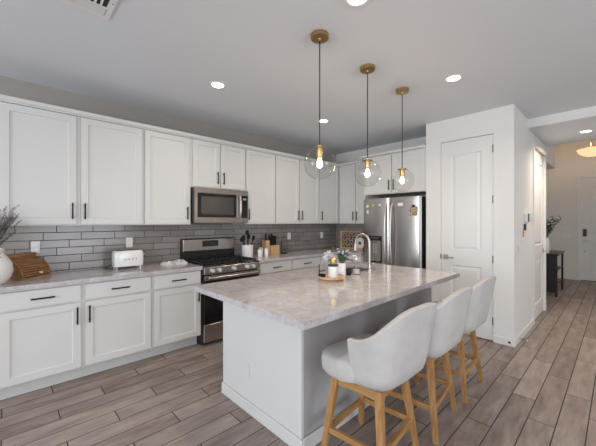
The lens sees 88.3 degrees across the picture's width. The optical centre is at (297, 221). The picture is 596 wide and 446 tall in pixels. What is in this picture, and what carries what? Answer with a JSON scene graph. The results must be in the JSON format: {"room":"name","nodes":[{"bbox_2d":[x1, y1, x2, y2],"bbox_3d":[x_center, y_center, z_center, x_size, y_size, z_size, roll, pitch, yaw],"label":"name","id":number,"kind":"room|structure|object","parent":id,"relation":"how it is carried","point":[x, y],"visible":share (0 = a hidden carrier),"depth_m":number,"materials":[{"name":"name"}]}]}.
{"room":"kitchen","nodes":[
{"label":"kitchen","id":0,"kind":"room"},
{"bbox_2d":[0,75,335,248],"bbox_3d":[-2.263,0.043,3.273,8.450,2.743,0.100,0,0,-44],"label":"wall","id":1,"kind":"structure","parent":0,"point":[12,87],"depth_m":3.59,"materials":[{"name":"beige paint"}]},
{"bbox_2d":[0,102,142,225],"bbox_3d":[-2.174,-0.487,3.023,1.122,1.045,0.382,0,0,-44],"label":"upper cabinet","id":2,"kind":"object","parent":1,"relation":"attached to","point":[59,168],"visible":0.99,"depth_m":2.84,"materials":[{"name":"white paint"}]},
{"bbox_2d":[0,94,425,166],"bbox_3d":[-0.274,-1.022,3.461,4.475,0.049,1.737,0,0,-44],"label":"crown molding","id":3,"kind":"structure","parent":2,"relation":"attached to","point":[3,98],"depth_m":3.40,"materials":[{"name":"white paint"}]},
{"bbox_2d":[143,129,190,224],"bbox_3d":[-1.575,-0.487,3.595,0.533,1.045,0.382,0,0,-44],"label":"upper cabinet","id":4,"kind":"object","parent":1,"relation":"attached to","point":[166,157],"visible":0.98,"depth_m":3.46,"materials":[{"name":"white paint"}]},
{"bbox_2d":[0,224,335,271],"bbox_3d":[-1.358,0.266,4.062,5.850,0.471,0.010,0,0,-44],"label":"backsplash","id":5,"kind":"structure","parent":1,"relation":"attached to","point":[63,247],"depth_m":3.58,"materials":[{"name":"grey tile"}]},
{"bbox_2d":[31,241,39,252],"bbox_3d":[-2.515,0.243,2.943,0.066,0.112,0.008,0,0,-44],"label":"wall plate","id":6,"kind":"object","parent":5,"relation":"attached to","point":[35,245],"visible":0.91,"depth_m":2.94,"materials":[{"name":"white plastic"}]},
{"bbox_2d":[126,237,132,246],"bbox_3d":[-1.926,0.237,3.506,0.070,0.112,0.008,0,0,-44],"label":"wall plate","id":7,"kind":"object","parent":5,"relation":"attached to","point":[129,241],"visible":1,"depth_m":3.50,"materials":[{"name":"white plastic"}]},
{"bbox_2d":[191,139,244,190],"bbox_3d":[-1.102,-0.714,4.048,0.775,0.593,0.382,0,0,-44],"label":"upper cabinet","id":8,"kind":"object","parent":1,"relation":"attached to","point":[213,165],"visible":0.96,"depth_m":3.89,"materials":[{"name":"white paint"}]},
{"bbox_2d":[191,187,247,222],"bbox_3d":[-1.063,-0.196,4.010,0.760,0.429,0.462,0,0,-44],"label":"microwave","id":9,"kind":"object","parent":1,"relation":"attached to","point":[208,205],"visible":0.98,"depth_m":3.84,"materials":[{"name":"grey metal"}]},
{"bbox_2d":[232,149,274,223],"bbox_3d":[-0.632,-0.487,4.497,0.523,1.045,0.382,0,0,-44],"label":"upper cabinet","id":10,"kind":"object","parent":1,"relation":"attached to","point":[259,166],"visible":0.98,"depth_m":4.38,"materials":[{"name":"white paint"}]},
{"bbox_2d":[275,155,318,223],"bbox_3d":[-0.093,-0.487,5.012,0.967,1.045,0.382,0,0,-44],"label":"upper cabinet","id":11,"kind":"object","parent":1,"relation":"attached to","point":[296,190],"visible":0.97,"depth_m":4.86,"materials":[{"name":"white paint"}]},
{"bbox_2d":[319,164,338,223],"bbox_3d":[0.453,-0.487,5.533,0.539,1.045,0.382,0,0,-44],"label":"upper cabinet","id":12,"kind":"object","parent":1,"relation":"attached to","point":[328,175],"visible":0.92,"depth_m":5.41,"materials":[{"name":"white paint"}]},
{"bbox_2d":[0,0,595,154],"bbox_3d":[0.468,-1.378,0.502,8.570,0.100,7.880,0,0,-44],"label":"ceiling","id":13,"kind":"structure","parent":0,"point":[538,57],"depth_m":2.53,"materials":[{"name":"paint"}]},
{"bbox_2d":[59,0,117,19],"bbox_3d":[-1.248,-1.322,1.754,0.360,0.010,0.360,0,0,-44],"label":"ceiling vent","id":14,"kind":"object","parent":13,"relation":"in","point":[102,8],"visible":1,"depth_m":1.88,"materials":[{"name":"white metal"}]},
{"bbox_2d":[209,81,225,88],"bbox_3d":[-0.778,-1.323,2.978,0.156,0.007,0.156,0,0,-44],"label":"recessed light","id":15,"kind":"object","parent":13,"relation":"in","point":[215,84],"visible":1,"depth_m":2.97,"materials":[{"name":"white plastic"}]},
{"bbox_2d":[306,29,328,172],"bbox_3d":[0.154,-0.814,2.181,0.228,1.026,0.228,0,0,-44],"label":"pendant lamp","id":16,"kind":"object","parent":13,"relation":"hanging from","point":[319,36],"visible":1,"depth_m":2.17,"materials":[{"name":"gold metal"}]},
{"bbox_2d":[313,145,325,157],"bbox_3d":[0.154,-0.498,2.181,0.092,0.089,0.092,0,0,-44],"label":"socket","id":17,"kind":"object","parent":16,"relation":"attached to","point":[319,149],"depth_m":2.16,"materials":[{"name":"gold metal"}]},
{"bbox_2d":[317,119,328,122],"bbox_3d":[0.332,-1.323,4.038,0.156,0.007,0.156,0,0,-44],"label":"recessed light","id":18,"kind":"object","parent":13,"relation":"in","point":[321,120],"visible":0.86,"depth_m":4.02,"materials":[{"name":"white plastic"}]},
{"bbox_2d":[344,0,369,6],"bbox_3d":[0.352,-1.323,1.817,0.156,0.007,0.156,0,0,-44],"label":"recessed light","id":19,"kind":"object","parent":13,"relation":"in","point":[352,3],"visible":1,"depth_m":1.85,"materials":[{"name":"white plastic"}]},
{"bbox_2d":[360,63,374,185],"bbox_3d":[0.597,-0.814,2.639,0.228,1.026,0.228,0,0,-44],"label":"pendant lamp","id":20,"kind":"object","parent":13,"relation":"hanging from","point":[368,68],"visible":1,"depth_m":2.63,"materials":[{"name":"gold metal"}]},
{"bbox_2d":[362,158,372,168],"bbox_3d":[0.597,-0.498,2.639,0.092,0.089,0.092,0,0,-44],"label":"socket","id":21,"kind":"object","parent":20,"relation":"attached to","point":[367,161],"depth_m":2.62,"materials":[{"name":"gold metal"}]},
{"bbox_2d":[396,87,408,191],"bbox_3d":[1.046,-0.814,3.081,0.228,1.026,0.228,0,0,-44],"label":"pendant lamp","id":22,"kind":"object","parent":13,"relation":"hanging from","point":[401,90],"visible":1,"depth_m":3.07,"materials":[{"name":"gold"}]},
{"bbox_2d":[397,167,406,176],"bbox_3d":[1.046,-0.498,3.081,0.092,0.089,0.092,0,0,-44],"label":"socket","id":23,"kind":"object","parent":22,"relation":"attached to","point":[402,170],"depth_m":3.06,"materials":[{"name":"gold metal"}]},
{"bbox_2d":[444,74,462,82],"bbox_3d":[1.437,-1.323,2.839,0.156,0.007,0.156,0,0,-44],"label":"recessed light","id":24,"kind":"object","parent":13,"relation":"in","point":[456,77],"visible":1,"depth_m":2.84,"materials":[{"name":"white plastic"}]},
{"bbox_2d":[0,278,595,445],"bbox_3d":[1.955,1.475,2.767,13.850,0.120,9.100,0,0,-44],"label":"floor","id":25,"kind":"structure","parent":0,"point":[540,391],"depth_m":2.40,"materials":[{"name":"brown wood"}]},
{"bbox_2d":[0,275,151,399],"bbox_3d":[-2.080,0.977,2.926,1.124,0.876,0.652,0,0,-44],"label":"base cabinet","id":26,"kind":"object","parent":25,"relation":"on","point":[49,336],"visible":0.99,"depth_m":2.65,"materials":[{"name":"white paint"}]},
{"bbox_2d":[148,270,200,357],"bbox_3d":[-1.481,0.977,3.498,0.531,0.876,0.652,0,0,-44],"label":"base cabinet","id":27,"kind":"object","parent":25,"relation":"on","point":[176,307],"visible":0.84,"depth_m":3.28,"materials":[{"name":"white paint"}]},
{"bbox_2d":[180,237,258,344],"bbox_3d":[-0.982,0.818,3.923,0.768,1.195,0.707,0,0,-44],"label":"stove","id":28,"kind":"object","parent":25,"relation":"on","point":[218,260],"visible":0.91,"depth_m":3.72,"materials":[{"name":"grey metal"}]},
{"bbox_2d":[186,260,258,267],"bbox_3d":[-0.989,0.510,3.930,0.768,0.014,0.610,0,0,-44],"label":"cooktop","id":29,"kind":"object","parent":28,"relation":"in","point":[217,263],"depth_m":3.70,"materials":[{"name":"black metal"}]},
{"bbox_2d":[258,259,290,275],"bbox_3d":[-0.505,0.977,4.431,0.607,0.876,0.652,0,0,-44],"label":"base cabinet","id":30,"kind":"object","parent":25,"relation":"on","point":[265,268],"visible":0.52,"depth_m":4.20,"materials":[{"name":"white paint"}]},
{"bbox_2d":[241,247,363,262],"bbox_3d":[0.265,0.520,4.882,2.350,0.038,1.046,0,0,-44],"label":"countertop","id":31,"kind":"structure","parent":30,"relation":"on","point":[297,254],"depth_m":4.72,"materials":[{"name":"stone"}]},
{"bbox_2d":[242,244,252,257],"bbox_3d":[-0.712,0.413,4.327,0.156,0.175,0.156,0,0,-44],"label":"utensil crock","id":32,"kind":"object","parent":31,"relation":"on","point":[247,250],"visible":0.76,"depth_m":4.26,"materials":[{"name":"white ceramic"}]},
{"bbox_2d":[258,248,261,256],"bbox_3d":[-0.538,0.439,4.327,0.056,0.125,0.056,0,0,-44],"label":"canister","id":33,"kind":"object","parent":31,"relation":"on","point":[259,249],"visible":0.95,"depth_m":4.30,"materials":[{"name":"white ceramic"}]},
{"bbox_2d":[264,248,267,256],"bbox_3d":[-0.455,0.441,4.406,0.056,0.120,0.056,0,0,-44],"label":"canister","id":34,"kind":"object","parent":31,"relation":"on","point":[265,249],"visible":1,"depth_m":4.38,"materials":[{"name":"white ceramic"}]},
{"bbox_2d":[262,240,279,254],"bbox_3d":[-0.428,0.394,4.757,0.245,0.215,0.150,0,0,-44],"label":"knife block","id":35,"kind":"object","parent":31,"relation":"on","point":[273,249],"visible":0.72,"depth_m":4.68,"materials":[{"name":"brown wood"}]},
{"bbox_2d":[340,231,362,248],"bbox_3d":[0.987,0.336,5.703,0.450,0.330,0.030,0,0,36],"label":"framed sign","id":36,"kind":"object","parent":31,"relation":"on","point":[347,238],"visible":0.78,"depth_m":5.73,"materials":[{"name":"brown wood"}]},
{"bbox_2d":[357,238,363,249],"bbox_3d":[1.091,0.393,5.413,0.184,0.217,0.060,0,0,18],"label":"round plate","id":37,"kind":"object","parent":31,"relation":"on","point":[360,242],"visible":0.7,"depth_m":5.39,"materials":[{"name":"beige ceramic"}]},
{"bbox_2d":[291,256,319,270],"bbox_3d":[-0.068,0.977,4.848,0.599,0.876,0.652,0,0,-44],"label":"base cabinet","id":38,"kind":"object","parent":25,"relation":"on","point":[310,262],"visible":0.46,"depth_m":4.61,"materials":[{"name":"white paint"}]},
{"bbox_2d":[222,287,431,445],"bbox_3d":[0.376,0.977,2.860,1.904,0.876,0.964,0,0,-44],"label":"kitchen island","id":39,"kind":"object","parent":25,"relation":"on","point":[273,370],"visible":0.56,"depth_m":2.11,"materials":[{"name":"white paint"}]},
{"bbox_2d":[245,362,249,378],"bbox_3d":[-0.377,1.105,2.285,0.005,0.110,0.055,0,0,-44],"label":"outlet plate","id":40,"kind":"object","parent":39,"relation":"attached to","point":[247,364],"depth_m":2.28,"materials":[{"name":"white paint"}]},
{"bbox_2d":[194,261,459,330],"bbox_3d":[0.384,0.520,2.703,2.154,0.038,1.222,0,0,-44],"label":"island countertop","id":41,"kind":"structure","parent":39,"relation":"on","point":[297,299],"depth_m":2.21,"materials":[{"name":"stone"}]},
{"bbox_2d":[318,264,344,282],"bbox_3d":[0.281,0.429,2.620,0.231,0.144,0.228,0,0,-44],"label":"wooden tray","id":42,"kind":"object","parent":41,"relation":"on","point":[326,278],"depth_m":2.55,"materials":[{"name":"brown wood"}]},
{"bbox_2d":[328,264,337,277],"bbox_3d":[0.295,0.412,2.578,0.083,0.108,0.083,0,0,-44],"label":"candle jar","id":43,"kind":"object","parent":42,"relation":"on","point":[332,269],"visible":0.94,"depth_m":2.54,"materials":[{"name":"white ceramic"}]},
{"bbox_2d":[330,257,336,264],"bbox_3d":[0.299,0.329,2.585,0.054,0.058,0.054,0,0,-44],"label":"candle","id":44,"kind":"object","parent":43,"relation":"on","point":[333,260],"visible":1,"depth_m":2.56,"materials":[{"name":"gold metal"}]},
{"bbox_2d":[323,247,352,275],"bbox_3d":[0.368,0.364,2.825,0.268,0.274,0.174,0,0,11],"label":"flower vase","id":45,"kind":"object","parent":41,"relation":"on","point":[343,253],"visible":0.88,"depth_m":2.79,"materials":[{"name":"white ceramic"}]},
{"bbox_2d":[346,268,350,274],"bbox_3d":[0.476,0.471,2.882,0.052,0.060,0.052,0,0,-44],"label":"cup","id":46,"kind":"object","parent":41,"relation":"on","point":[348,270],"visible":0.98,"depth_m":2.86,"materials":[{"name":"black plastic"}]},
{"bbox_2d":[352,255,359,273],"bbox_3d":[0.556,0.410,2.940,0.082,0.182,0.078,0,0,-44],"label":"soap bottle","id":47,"kind":"object","parent":41,"relation":"on","point":[355,271],"visible":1,"depth_m":2.92,"materials":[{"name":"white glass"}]},
{"bbox_2d":[350,267,366,272],"bbox_3d":[0.567,0.627,3.301,0.680,0.176,0.410,0,0,-44],"label":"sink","id":48,"kind":"object","parent":41,"relation":"in","point":[352,268],"visible":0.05,"depth_m":3.62,"materials":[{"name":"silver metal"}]},
{"bbox_2d":[354,233,373,271],"bbox_3d":[0.676,0.308,3.144,0.106,0.386,0.216,0,0,-44],"label":"faucet","id":49,"kind":"object","parent":41,"relation":"on","point":[369,266],"visible":1,"depth_m":3.06,"materials":[{"name":"silver metal"}]},
{"bbox_2d":[319,254,339,266],"bbox_3d":[0.337,0.977,5.235,0.519,0.876,0.652,0,0,-44],"label":"base cabinet","id":50,"kind":"object","parent":25,"relation":"on","point":[322,262],"visible":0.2,"depth_m":4.93,"materials":[{"name":"white paint"}]},
{"bbox_2d":[341,255,363,262],"bbox_3d":[1.070,0.977,5.237,0.652,0.876,0.449,0,0,-44],"label":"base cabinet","id":51,"kind":"object","parent":25,"relation":"on","point":[351,258],"visible":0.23,"depth_m":4.97,"materials":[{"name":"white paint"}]},
{"bbox_2d":[321,302,437,445],"bbox_3d":[0.487,0.930,1.826,0.573,0.970,0.576,0,0,41],"label":"counter stool","id":52,"kind":"object","parent":25,"relation":"on","point":[371,366],"visible":1,"depth_m":1.64,"materials":[{"name":"white fabric"}]},
{"bbox_2d":[364,196,425,268],"bbox_3d":[1.550,0.532,4.695,0.752,1.765,0.928,0,0,-44],"label":"refrigerator","id":53,"kind":"object","parent":25,"relation":"on","point":[397,238],"visible":0.56,"depth_m":4.40,"materials":[{"name":"grey metal"}]},
{"bbox_2d":[410,205,416,215],"bbox_3d":[1.581,-0.158,4.211,0.013,0.145,0.110,0,0,-44],"label":"magnet","id":54,"kind":"object","parent":53,"relation":"attached to","point":[413,209],"visible":1,"depth_m":4.21,"materials":[{"name":"beige paper"}]},
{"bbox_2d":[379,287,472,444],"bbox_3d":[0.921,0.930,2.225,0.566,0.970,0.574,0,0,40],"label":"counter stool","id":55,"kind":"object","parent":25,"relation":"on","point":[451,313],"visible":0.56,"depth_m":2.00,"materials":[{"name":"white fabric"}]},
{"bbox_2d":[414,276,495,403],"bbox_3d":[1.371,0.930,2.668,0.557,0.970,0.571,0,0,44],"label":"counter stool","id":56,"kind":"object","parent":25,"relation":"on","point":[482,292],"visible":0.52,"depth_m":2.45,"materials":[{"name":"white fabric"}]},
{"bbox_2d":[546,250,564,296],"bbox_3d":[5.065,1.010,6.185,0.970,0.810,0.375,0,0,-44],"label":"console table","id":57,"kind":"object","parent":25,"relation":"on","point":[552,281],"visible":0.46,"depth_m":5.83,"materials":[{"name":"black wood"}]},
{"bbox_2d":[546,215,561,252],"bbox_3d":[4.877,0.240,5.948,0.334,0.730,0.331,0,0,26],"label":"vase","id":58,"kind":"object","parent":57,"relation":"on","point":[549,227],"visible":0.73,"depth_m":5.91,"materials":[{"name":"white ceramic"}]},
{"bbox_3d":[-2.868,0.977,2.173,1.054,0.876,0.652,0,0,-44],"label":"base cabinet","id":59,"kind":"object","parent":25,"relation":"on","visible":0},
{"bbox_2d":[0,263,202,292],"bbox_3d":[-2.271,0.520,2.747,2.713,0.038,0.630,0,0,-44],"label":"countertop","id":60,"kind":"structure","parent":59,"relation":"on","point":[62,278],"depth_m":2.91,"materials":[{"name":"stone"}]},
{"bbox_2d":[0,205,21,284],"bbox_3d":[-2.407,0.181,2.444,0.306,0.640,0.260,0,0,-44],"label":"vase","id":61,"kind":"object","parent":60,"relation":"on","point":[6,265],"visible":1,"depth_m":2.45,"materials":[{"name":"ceramic"}]},
{"bbox_2d":[6,252,50,280],"bbox_3d":[-2.441,0.395,2.759,0.231,0.212,0.308,0,0,0],"label":"bread box","id":62,"kind":"object","parent":60,"relation":"on","point":[27,265],"visible":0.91,"depth_m":2.73,"materials":[{"name":"brown wood"}]},
{"bbox_2d":[104,249,144,269],"bbox_3d":[-1.880,0.402,3.338,0.366,0.198,0.292,0,0,-44],"label":"toaster","id":63,"kind":"object","parent":60,"relation":"on","point":[129,257],"visible":1,"depth_m":3.23,"materials":[{"name":"white metal"}]},
{"bbox_2d":[160,259,187,265],"bbox_3d":[-1.474,0.476,3.646,0.194,0.050,0.294,0,0,42],"label":"kitchen towel","id":64,"kind":"object","parent":60,"relation":"on","point":[178,261],"visible":1,"depth_m":3.59,"materials":[{"name":"fabric"}]},
{"bbox_2d":[336,137,425,197],"bbox_3d":[1.536,0.043,5.340,0.100,2.743,2.160,0,0,-44],"label":"wall","id":65,"kind":"structure","parent":0,"point":[352,156],"depth_m":5.38,"materials":[{"name":"paint"}]},
{"bbox_2d":[336,224,363,248],"bbox_3d":[1.126,0.266,5.689,0.010,0.471,1.070,0,0,-44],"label":"backsplash","id":66,"kind":"structure","parent":65,"relation":"attached to","point":[339,227],"depth_m":5.91,"materials":[{"name":"grey tile"}]},
{"bbox_2d":[339,162,363,223],"bbox_3d":[1.095,-0.487,5.452,0.382,1.045,0.719,0,0,-44],"label":"upper cabinet","id":67,"kind":"object","parent":65,"relation":"attached to","point":[351,177],"visible":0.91,"depth_m":5.40,"materials":[{"name":"white paint"}]},
{"bbox_2d":[364,148,425,199],"bbox_3d":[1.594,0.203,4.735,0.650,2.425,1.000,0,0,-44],"label":"upper cabinet","id":68,"kind":"object","parent":65,"relation":"attached to","point":[383,181],"visible":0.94,"depth_m":4.50,"materials":[{"name":"white paint"}]},
{"bbox_2d":[426,104,516,339],"bbox_3d":[2.343,0.043,4.065,0.695,2.743,1.000,0,0,-44],"label":"wall","id":69,"kind":"structure","parent":0,"point":[501,122],"depth_m":3.59,"materials":[{"name":"paint"}]},
{"bbox_2d":[440,134,492,339],"bbox_3d":[2.090,0.184,3.828,0.093,2.437,0.613,0,0,-44],"label":"door","id":70,"kind":"structure","parent":69,"relation":"in","point":[466,164],"depth_m":3.82,"materials":[{"name":"white wood"}]},
{"bbox_2d":[517,108,544,335],"bbox_3d":[3.209,0.043,4.284,2.010,2.743,0.120,0,0,-44],"label":"wall","id":71,"kind":"structure","parent":0,"point":[525,137],"depth_m":3.89,"materials":[{"name":"paint"}]},
{"bbox_2d":[493,319,533,347],"bbox_3d":[2.760,1.373,3.902,1.098,0.085,0.215,0,0,-44],"label":"baseboard","id":72,"kind":"structure","parent":71,"relation":"attached to","point":[496,339],"depth_m":3.56,"materials":[{"name":"white wood"}]},
{"bbox_2d":[525,213,532,221],"bbox_3d":[2.928,-0.050,3.897,0.202,0.110,0.050,0,0,-44],"label":"panel","id":73,"kind":"object","parent":71,"relation":"attached to","point":[528,216],"visible":1,"depth_m":3.83,"materials":[{"name":"white plastic"}]},
{"bbox_2d":[533,141,545,323],"bbox_3d":[3.595,0.158,4.560,1.020,2.515,0.014,0,0,-44],"label":"trim","id":74,"kind":"structure","parent":71,"relation":"attached to","point":[535,145],"depth_m":4.22,"materials":[{"name":"white wood"}]},
{"bbox_2d":[535,150,546,318],"bbox_3d":[3.587,0.184,4.563,0.901,2.437,0.093,0,0,-44],"label":"door","id":75,"kind":"structure","parent":71,"relation":"in","point":[539,159],"depth_m":4.65,"materials":[{"name":"white wood"}]},
{"bbox_2d":[545,145,554,169],"bbox_3d":[3.815,-1.472,5.872,1.060,0.987,1.580,0,0,-44],"label":"wall","id":76,"kind":"structure","parent":0,"point":[550,150],"depth_m":5.38,"materials":[{"name":"paint"}]},
{"bbox_2d":[528,106,595,128],"bbox_3d":[3.734,-1.271,3.236,0.070,0.114,2.120,0,0,-44],"label":"beam","id":77,"kind":"structure","parent":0,"point":[589,112],"depth_m":3.73,"materials":[{"name":"paint"}]},
{"bbox_2d":[529,117,595,145],"bbox_3d":[4.234,-1.300,3.714,1.315,0.171,2.120,0,0,-44],"label":"ceiling","id":78,"kind":"structure","parent":0,"point":[567,132],"depth_m":4.18,"materials":[{"name":"paint"}]},
{"bbox_2d":[578,129,593,132],"bbox_3d":[3.856,-1.210,4.114,0.156,0.007,0.156,0,0,-44],"label":"recessed light","id":79,"kind":"object","parent":78,"relation":"in","point":[589,130],"visible":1,"depth_m":4.11,"materials":[{"name":"white plastic"}]},
{"bbox_2d":[546,139,595,274],"bbox_3d":[7.254,-0.275,7.043,0.120,3.380,2.760,0,0,-44],"label":"wall","id":80,"kind":"structure","parent":0,"point":[561,181],"depth_m":7.59,"materials":[{"name":"paint"}]},
{"bbox_2d":[562,233,570,237],"bbox_3d":[6.641,0.335,7.591,0.008,0.120,0.160,0,0,-44],"label":"wall plate","id":81,"kind":"object","parent":80,"relation":"attached to","point":[564,235],"visible":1,"depth_m":7.59,"materials":[{"name":"white plastic"}]},
{"bbox_2d":[558,273,576,279],"bbox_3d":[6.544,1.355,7.689,0.014,0.120,0.645,0,0,-44],"label":"baseboard","id":82,"kind":"structure","parent":80,"relation":"attached to","point":[566,276],"depth_m":7.56,"materials":[{"name":"white wood"}]},
{"bbox_2d":[577,174,595,279],"bbox_3d":[7.136,0.150,7.069,0.014,2.530,1.060,0,0,-44],"label":"trim","id":83,"kind":"structure","parent":80,"relation":"attached to","point":[592,175],"depth_m":7.41,"materials":[{"name":"white wood"}]},
{"bbox_2d":[581,178,595,281],"bbox_3d":[7.148,0.188,7.079,0.093,2.454,0.920,0,0,-44],"label":"door","id":84,"kind":"structure","parent":80,"relation":"in","point":[588,185],"depth_m":7.32,"materials":[{"name":"white wood"}]},
{"bbox_3d":[5.534,-2.015,6.118,3.885,0.100,3.800,0,0,-44],"label":"ceiling","id":85,"kind":"structure","parent":0,"visible":0},
{"bbox_2d":[577,140,595,157],"bbox_3d":[6.086,-1.642,6.369,0.456,0.644,0.456,0,0,-44],"label":"lamp","id":86,"kind":"object","parent":85,"relation":"hanging from","point":[590,151],"visible":0.89,"depth_m":6.30,"materials":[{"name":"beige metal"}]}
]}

